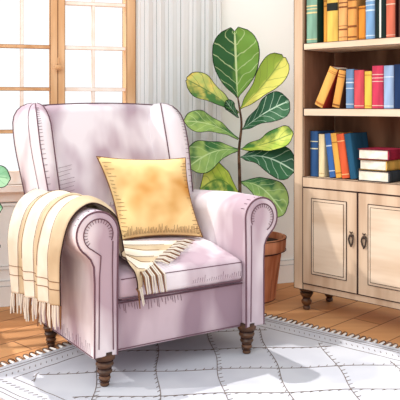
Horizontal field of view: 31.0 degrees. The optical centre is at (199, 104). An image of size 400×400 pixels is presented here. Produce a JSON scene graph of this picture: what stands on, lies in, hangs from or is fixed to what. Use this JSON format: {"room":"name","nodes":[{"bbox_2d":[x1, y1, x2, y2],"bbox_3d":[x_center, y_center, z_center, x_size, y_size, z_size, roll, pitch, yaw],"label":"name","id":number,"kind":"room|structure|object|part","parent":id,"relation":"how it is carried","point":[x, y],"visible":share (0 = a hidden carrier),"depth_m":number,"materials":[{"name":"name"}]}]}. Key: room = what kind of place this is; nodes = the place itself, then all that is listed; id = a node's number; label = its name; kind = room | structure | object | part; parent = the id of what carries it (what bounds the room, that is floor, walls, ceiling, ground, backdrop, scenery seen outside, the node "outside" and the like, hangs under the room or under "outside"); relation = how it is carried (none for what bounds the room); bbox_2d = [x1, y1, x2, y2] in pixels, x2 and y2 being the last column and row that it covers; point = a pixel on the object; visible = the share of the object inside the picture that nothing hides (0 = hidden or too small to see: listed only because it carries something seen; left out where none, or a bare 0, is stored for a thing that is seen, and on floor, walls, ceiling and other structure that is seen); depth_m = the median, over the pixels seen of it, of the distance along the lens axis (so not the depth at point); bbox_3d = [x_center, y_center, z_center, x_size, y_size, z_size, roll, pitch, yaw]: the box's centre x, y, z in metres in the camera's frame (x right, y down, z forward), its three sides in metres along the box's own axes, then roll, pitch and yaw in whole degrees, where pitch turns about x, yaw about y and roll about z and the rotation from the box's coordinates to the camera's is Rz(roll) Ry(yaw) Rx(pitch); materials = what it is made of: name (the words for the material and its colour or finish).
{"room":"living room","nodes":[
{"label":"living room","id":0,"kind":"room"},
{"bbox_2d":[0,0,293,280],"bbox_3d":[-0.289,0.050,4.067,4.200,2.000,0.121,0,0,-18],"label":"wall","id":1,"kind":"structure","parent":0,"point":[271,22],"depth_m":4.21,"materials":[{"name":"white paint"}]},
{"bbox_2d":[0,202,16,269],"bbox_3d":[-1.266,0.685,3.678,1.917,0.347,0.010,0,0,-18],"label":"trim","id":2,"kind":"structure","parent":1,"relation":"attached to","point":[13,203],"depth_m":3.76,"materials":[{"name":"white"}]},
{"bbox_2d":[0,0,135,201],"bbox_3d":[-0.811,-0.198,3.848,1.032,1.407,0.152,0,0,-18],"label":"window","id":3,"kind":"structure","parent":1,"relation":"in","point":[13,191],"depth_m":3.86,"materials":[{"name":"brown wood"}]},
{"bbox_3d":[-0.811,0.463,3.848,1.032,0.087,0.152,0,0,-18],"label":"sill","id":4,"kind":"part","parent":3,"relation":"part of","materials":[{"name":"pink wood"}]},
{"bbox_3d":[-0.998,-0.215,3.797,0.485,1.268,0.052,0,0,-18],"label":"sash","id":5,"kind":"part","parent":3,"relation":"part of","materials":[{"name":"brown wood"}]},
{"bbox_3d":[-0.592,-0.215,3.930,0.372,1.268,0.052,0,0,-18],"label":"sash","id":6,"kind":"part","parent":3,"relation":"part of","materials":[{"name":"brown wood"}]},
{"bbox_3d":[-0.817,-0.240,3.866,0.972,1.322,0.114,0,0,-18],"label":"frame","id":7,"kind":"part","parent":3,"relation":"part of","materials":[{"name":"brown wood"}]},
{"bbox_2d":[0,259,293,306],"bbox_3d":[-0.267,0.984,4.002,4.202,0.134,0.022,0,0,-18],"label":"baseboard","id":8,"kind":"structure","parent":1,"relation":"attached to","point":[286,269],"depth_m":4.24,"materials":[{"name":"white"}]},
{"bbox_3d":[-0.755,-0.735,3.803,2.050,0.070,0.088,0,0,-18],"label":"curtain rod","id":9,"kind":"object","parent":1,"relation":"attached to","visible":0},
{"bbox_2d":[138,0,221,189],"bbox_3d":[-0.107,0.151,3.984,0.486,1.773,0.045,0,0,-18],"label":"curtain","id":10,"kind":"object","parent":9,"relation":"hanging from","point":[176,38],"visible":0.38,"depth_m":3.99,"materials":[{"name":"grey fabric"}]},
{"bbox_2d":[0,282,399,399],"bbox_3d":[0.100,1.075,2.300,6.600,0.050,5.800,0,0,0],"label":"floor","id":11,"kind":"structure","parent":0,"point":[19,336],"depth_m":3.51,"materials":[{"name":"brown wood"}]},
{"bbox_2d":[0,165,10,245],"bbox_3d":[-1.066,0.527,3.203,0.477,1.045,0.253,0,0,0],"label":"potted plant","id":12,"kind":"object","parent":11,"relation":"on","point":[5,177],"visible":1,"depth_m":3.15,"materials":[{"name":"green plant"}]},
{"bbox_2d":[0,313,399,399],"bbox_3d":[0.425,1.046,2.553,2.355,0.015,1.465,0,0,41],"label":"area rug","id":13,"kind":"object","parent":11,"relation":"on","point":[287,360],"visible":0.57,"depth_m":2.83,"materials":[{"name":"fabric"}]},
{"bbox_2d":[12,103,277,386],"bbox_3d":[-0.281,0.519,3.174,0.921,1.062,0.849,0,0,-33],"label":"wingback armchair","id":14,"kind":"object","parent":13,"relation":"on","point":[217,283],"visible":0.84,"depth_m":2.99,"materials":[{"name":"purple fabric"}]},
{"bbox_3d":[-0.649,0.983,3.137,0.080,0.135,0.080,0,0,-33],"label":"leg","id":15,"kind":"part","parent":14,"relation":"part of","materials":[{"name":"brown wood"}]},
{"bbox_3d":[-0.535,0.655,2.878,0.172,0.541,0.620,0,0,-33],"label":"arm","id":16,"kind":"part","parent":14,"relation":"part of","materials":[{"name":"fabric"}]},
{"bbox_3d":[-0.428,0.320,3.380,0.621,0.660,0.332,0,0,-33],"label":"backrest","id":17,"kind":"part","parent":14,"relation":"part of","materials":[{"name":"fabric"}]},
{"bbox_2d":[8,188,194,330],"bbox_3d":[-0.429,0.609,2.845,0.777,0.533,0.503,0,0,4],"label":"throw blanket","id":18,"kind":"object","parent":14,"relation":"on","point":[40,220],"visible":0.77,"depth_m":2.80,"materials":[{"name":"beige fabric"}]},
{"bbox_3d":[-0.354,0.975,2.674,0.080,0.135,0.080,0,0,-33],"label":"leg","id":19,"kind":"part","parent":14,"relation":"part of","materials":[{"name":"brown wood"}]},
{"bbox_2d":[96,156,202,239],"bbox_3d":[-0.227,0.408,3.211,0.440,0.357,0.227,0,0,-18],"label":"throw pillow","id":20,"kind":"object","parent":14,"relation":"on","point":[150,197],"visible":0.99,"depth_m":3.16,"materials":[{"name":"yellow fabric"}]},
{"bbox_2d":[118,236,241,298],"bbox_3d":[-0.205,0.655,3.054,0.578,0.154,0.548,0,0,-33],"label":"seat cushion","id":21,"kind":"object","parent":14,"relation":"on","point":[210,263],"depth_m":2.90,"materials":[{"name":"fabric"}]},
{"bbox_3d":[0.096,0.655,3.280,0.172,0.541,0.620,0,0,-33],"label":"arm","id":22,"kind":"part","parent":14,"relation":"part of","materials":[{"name":"fabric"}]},
{"bbox_3d":[0.196,0.975,3.024,0.080,0.135,0.080,0,0,-33],"label":"leg","id":23,"kind":"part","parent":14,"relation":"part of","materials":[{"name":"brown wood"}]},
{"bbox_2d":[184,27,293,302],"bbox_3d":[0.206,0.318,3.917,0.582,1.464,0.448,0,0,0],"label":"fiddle leaf fig","id":24,"kind":"object","parent":11,"relation":"on","point":[235,54],"visible":0.8,"depth_m":3.82,"materials":[{"name":"plant"}]},
{"bbox_3d":[0.229,0.351,3.914,0.026,0.801,0.063,0,0,44],"label":"stem","id":25,"kind":"part","parent":24,"relation":"part of","materials":[{"name":"brown plant"}]},
{"bbox_2d":[265,231,286,302],"bbox_3d":[0.262,0.881,3.930,0.422,0.337,0.422,0,0,0],"label":"pot","id":26,"kind":"object","parent":11,"relation":"on","point":[275,245],"depth_m":3.81,"materials":[{"name":"ceramic"}]},
{"bbox_2d":[294,0,399,309],"bbox_3d":[0.857,0.014,3.545,0.764,2.071,0.327,0,0,43],"label":"bookcase","id":27,"kind":"object","parent":11,"relation":"on","point":[347,231],"visible":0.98,"depth_m":3.57,"materials":[{"name":"brown wood"}]},
{"bbox_3d":[0.607,-0.016,3.792,0.057,1.910,0.302,0,0,43],"label":"panel","id":28,"kind":"part","parent":27,"relation":"part of","materials":[{"name":"brown wood"}]},
{"bbox_2d":[306,0,323,42],"bbox_3d":[0.627,-0.438,3.714,0.066,0.252,0.192,0,0,43],"label":"book","id":29,"kind":"object","parent":27,"relation":"on","point":[314,9],"visible":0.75,"depth_m":3.64,"materials":[{"name":"paper"}]},
{"bbox_2d":[310,130,334,176],"bbox_3d":[0.632,0.248,3.720,0.048,0.234,0.162,0,0,43],"label":"book","id":30,"kind":"object","parent":27,"relation":"on","point":[314,135],"visible":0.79,"depth_m":3.66,"materials":[{"name":"paper"}]},
{"bbox_2d":[319,133,329,176],"bbox_3d":[0.666,0.255,3.695,0.036,0.220,0.162,0,0,43],"label":"book","id":31,"kind":"object","parent":27,"relation":"on","point":[323,161],"visible":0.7,"depth_m":3.64,"materials":[{"name":"paper"}]},
{"bbox_2d":[324,0,326,41],"bbox_3d":[0.696,-0.443,3.694,0.029,0.262,0.192,0,0,43],"label":"book","id":32,"kind":"object","parent":27,"relation":"on","point":[325,1],"visible":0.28,"depth_m":3.62,"materials":[{"name":"paper"}]},
{"bbox_3d":[0.634,0.659,3.551,0.205,0.383,0.010,0,0,43],"label":"panel","id":33,"kind":"part","parent":27,"relation":"part of","materials":[{"name":"brown wood"}]},
{"bbox_2d":[324,132,335,177],"bbox_3d":[0.701,0.252,3.656,0.066,0.226,0.162,0,0,43],"label":"book","id":34,"kind":"object","parent":27,"relation":"on","point":[328,141],"visible":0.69,"depth_m":3.60,"materials":[{"name":"paper"}]},
{"bbox_3d":[0.644,0.661,3.560,0.318,0.488,0.025,0,0,43],"label":"door","id":35,"kind":"part","parent":27,"relation":"part of","materials":[{"name":"brown wood"}]},
{"bbox_2d":[315,65,346,107],"bbox_3d":[0.679,-0.091,3.661,0.140,0.216,0.152,0,0,43],"label":"book","id":36,"kind":"object","parent":27,"relation":"on","point":[325,97],"visible":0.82,"depth_m":3.62,"materials":[{"name":"paper"}]},
{"bbox_2d":[327,0,338,41],"bbox_3d":[0.720,-0.443,3.651,0.066,0.262,0.192,0,0,43],"label":"book","id":37,"kind":"object","parent":27,"relation":"on","point":[332,5],"visible":0.33,"depth_m":3.58,"materials":[{"name":"paper"}]},
{"bbox_2d":[332,69,345,107],"bbox_3d":[0.736,-0.081,3.615,0.084,0.196,0.152,0,0,43],"label":"book","id":38,"kind":"object","parent":27,"relation":"on","point":[339,100],"visible":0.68,"depth_m":3.56,"materials":[{"name":"paper"}]},
{"bbox_2d":[330,132,349,177],"bbox_3d":[0.728,0.251,3.634,0.068,0.228,0.162,0,0,43],"label":"book","id":39,"kind":"object","parent":27,"relation":"on","point":[338,173],"visible":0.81,"depth_m":3.58,"materials":[{"name":"paper"}]},
{"bbox_2d":[339,0,347,40],"bbox_3d":[0.761,-0.438,3.607,0.051,0.252,0.182,0,0,43],"label":"book","id":40,"kind":"object","parent":27,"relation":"on","point":[343,4],"visible":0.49,"depth_m":3.54,"materials":[{"name":"paper"}]},
{"bbox_2d":[336,132,355,178],"bbox_3d":[0.755,0.251,3.605,0.078,0.228,0.162,0,0,43],"label":"book","id":41,"kind":"object","parent":27,"relation":"on","point":[344,165],"visible":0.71,"depth_m":3.55,"materials":[{"name":"paper"}]},
{"bbox_3d":[0.729,0.644,3.462,0.032,0.075,0.025,0,0,43],"label":"handle","id":42,"kind":"part","parent":27,"relation":"part of","materials":[{"name":"brown metal"}]},
{"bbox_3d":[0.856,0.036,3.549,0.638,0.038,0.287,0,0,43],"label":"shelf","id":43,"kind":"part","parent":27,"relation":"part of","materials":[{"name":"brown wood"}]},
{"bbox_3d":[0.856,-0.296,3.549,0.638,0.034,0.287,0,0,43],"label":"shelf","id":44,"kind":"part","parent":27,"relation":"part of","materials":[{"name":"brown wood"}]},
{"bbox_3d":[0.865,-0.260,3.557,0.643,1.420,0.288,0,0,43],"label":"panel","id":45,"kind":"part","parent":27,"relation":"part of","materials":[{"name":"brown wood"}]},
{"bbox_2d":[346,69,365,108],"bbox_3d":[0.783,-0.080,3.571,0.046,0.195,0.162,0,0,43],"label":"book","id":46,"kind":"object","parent":27,"relation":"on","point":[349,72],"visible":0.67,"depth_m":3.51,"materials":[{"name":"paper"}]},
{"bbox_2d":[344,132,368,178],"bbox_3d":[0.787,0.250,3.580,0.074,0.229,0.162,0,0,43],"label":"book","id":47,"kind":"object","parent":27,"relation":"on","point":[353,141],"visible":0.77,"depth_m":3.53,"materials":[{"name":"paper"}]},
{"bbox_2d":[348,0,365,39],"bbox_3d":[0.800,-0.438,3.573,0.052,0.252,0.182,0,0,43],"label":"book","id":48,"kind":"object","parent":27,"relation":"on","point":[353,5],"visible":0.38,"depth_m":3.50,"materials":[{"name":"paper"}]},
{"bbox_2d":[358,5,365,39],"bbox_3d":[0.834,-0.397,3.536,0.047,0.170,0.152,0,0,43],"label":"book","id":49,"kind":"object","parent":27,"relation":"on","point":[362,8],"visible":0.44,"depth_m":3.48,"materials":[{"name":"paper"}]},
{"bbox_2d":[354,69,371,108],"bbox_3d":[0.820,-0.076,3.535,0.056,0.189,0.162,0,0,43],"label":"book","id":50,"kind":"object","parent":27,"relation":"on","point":[358,74],"visible":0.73,"depth_m":3.48,"materials":[{"name":"paper"}]},
{"bbox_3d":[0.779,0.644,3.414,0.032,0.075,0.025,0,0,43],"label":"handle","id":51,"kind":"part","parent":27,"relation":"part of","materials":[{"name":"brown metal"}]},
{"bbox_2d":[364,71,371,108],"bbox_3d":[0.857,-0.073,3.502,0.044,0.182,0.162,0,0,43],"label":"book","id":52,"kind":"object","parent":27,"relation":"on","point":[367,74],"visible":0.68,"depth_m":3.44,"materials":[{"name":"paper"}]},
{"bbox_2d":[366,0,374,38],"bbox_3d":[0.874,-0.443,3.505,0.050,0.262,0.192,0,0,43],"label":"book","id":53,"kind":"object","parent":27,"relation":"on","point":[370,4],"visible":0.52,"depth_m":3.43,"materials":[{"name":"paper"}]},
{"bbox_2d":[372,65,383,108],"bbox_3d":[0.895,-0.085,3.465,0.062,0.206,0.172,0,0,43],"label":"book","id":54,"kind":"object","parent":27,"relation":"on","point":[377,70],"visible":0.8,"depth_m":3.40,"materials":[{"name":"paper"}]},
{"bbox_2d":[358,169,399,182],"bbox_3d":[0.889,0.338,3.484,0.174,0.054,0.192,0,0,43],"label":"book","id":55,"kind":"object","parent":27,"relation":"on","point":[364,175],"visible":0.85,"depth_m":3.41,"materials":[{"name":"paper"}]},
{"bbox_2d":[359,159,399,170],"bbox_3d":[0.889,0.286,3.490,0.182,0.052,0.157,0,0,-45],"label":"book","id":56,"kind":"object","parent":55,"relation":"on","point":[375,165],"visible":0.88,"depth_m":3.42,"materials":[{"name":"paper"}]},
{"bbox_2d":[358,147,399,160],"bbox_3d":[0.883,0.235,3.483,0.167,0.052,0.182,0,0,41],"label":"book","id":57,"kind":"object","parent":56,"relation":"on","point":[371,153],"visible":1,"depth_m":3.42,"materials":[{"name":"paper"}]},
{"bbox_3d":[0.878,0.661,3.338,0.321,0.488,0.025,0,0,43],"label":"door","id":58,"kind":"part","parent":27,"relation":"part of","materials":[{"name":"brown wood"}]},
{"bbox_2d":[375,0,385,37],"bbox_3d":[0.915,-0.443,3.468,0.058,0.262,0.192,0,0,43],"label":"book","id":59,"kind":"object","parent":27,"relation":"on","point":[380,5],"visible":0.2,"depth_m":3.40,"materials":[{"name":"paper"}]},
{"bbox_3d":[0.868,0.659,3.329,0.208,0.383,0.010,0,0,43],"label":"panel","id":60,"kind":"part","parent":27,"relation":"part of","materials":[{"name":"brown wood"}]},
{"bbox_2d":[384,65,393,108],"bbox_3d":[0.937,-0.085,3.426,0.053,0.205,0.172,0,0,43],"label":"book","id":61,"kind":"object","parent":27,"relation":"on","point":[388,69],"visible":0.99,"depth_m":3.36,"materials":[{"name":"paper"}]},
{"bbox_2d":[386,0,398,37],"bbox_3d":[0.952,-0.438,3.428,0.048,0.252,0.192,0,0,43],"label":"book","id":62,"kind":"object","parent":27,"relation":"on","point":[392,6],"visible":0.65,"depth_m":3.36,"materials":[{"name":"paper"}]},
{"bbox_2d":[394,64,399,108],"bbox_3d":[0.977,-0.086,3.388,0.057,0.208,0.172,0,0,43],"label":"book","id":63,"kind":"object","parent":27,"relation":"on","point":[396,66],"visible":1,"depth_m":3.33,"materials":[{"name":"paper"}]},
{"bbox_2d":[399,0,399,36],"bbox_3d":[1.002,-0.443,3.389,0.052,0.262,0.192,0,0,43],"label":"book","id":64,"kind":"object","parent":27,"relation":"on","point":[399,0],"visible":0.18,"depth_m":3.34,"materials":[{"name":"paper"}]}
]}

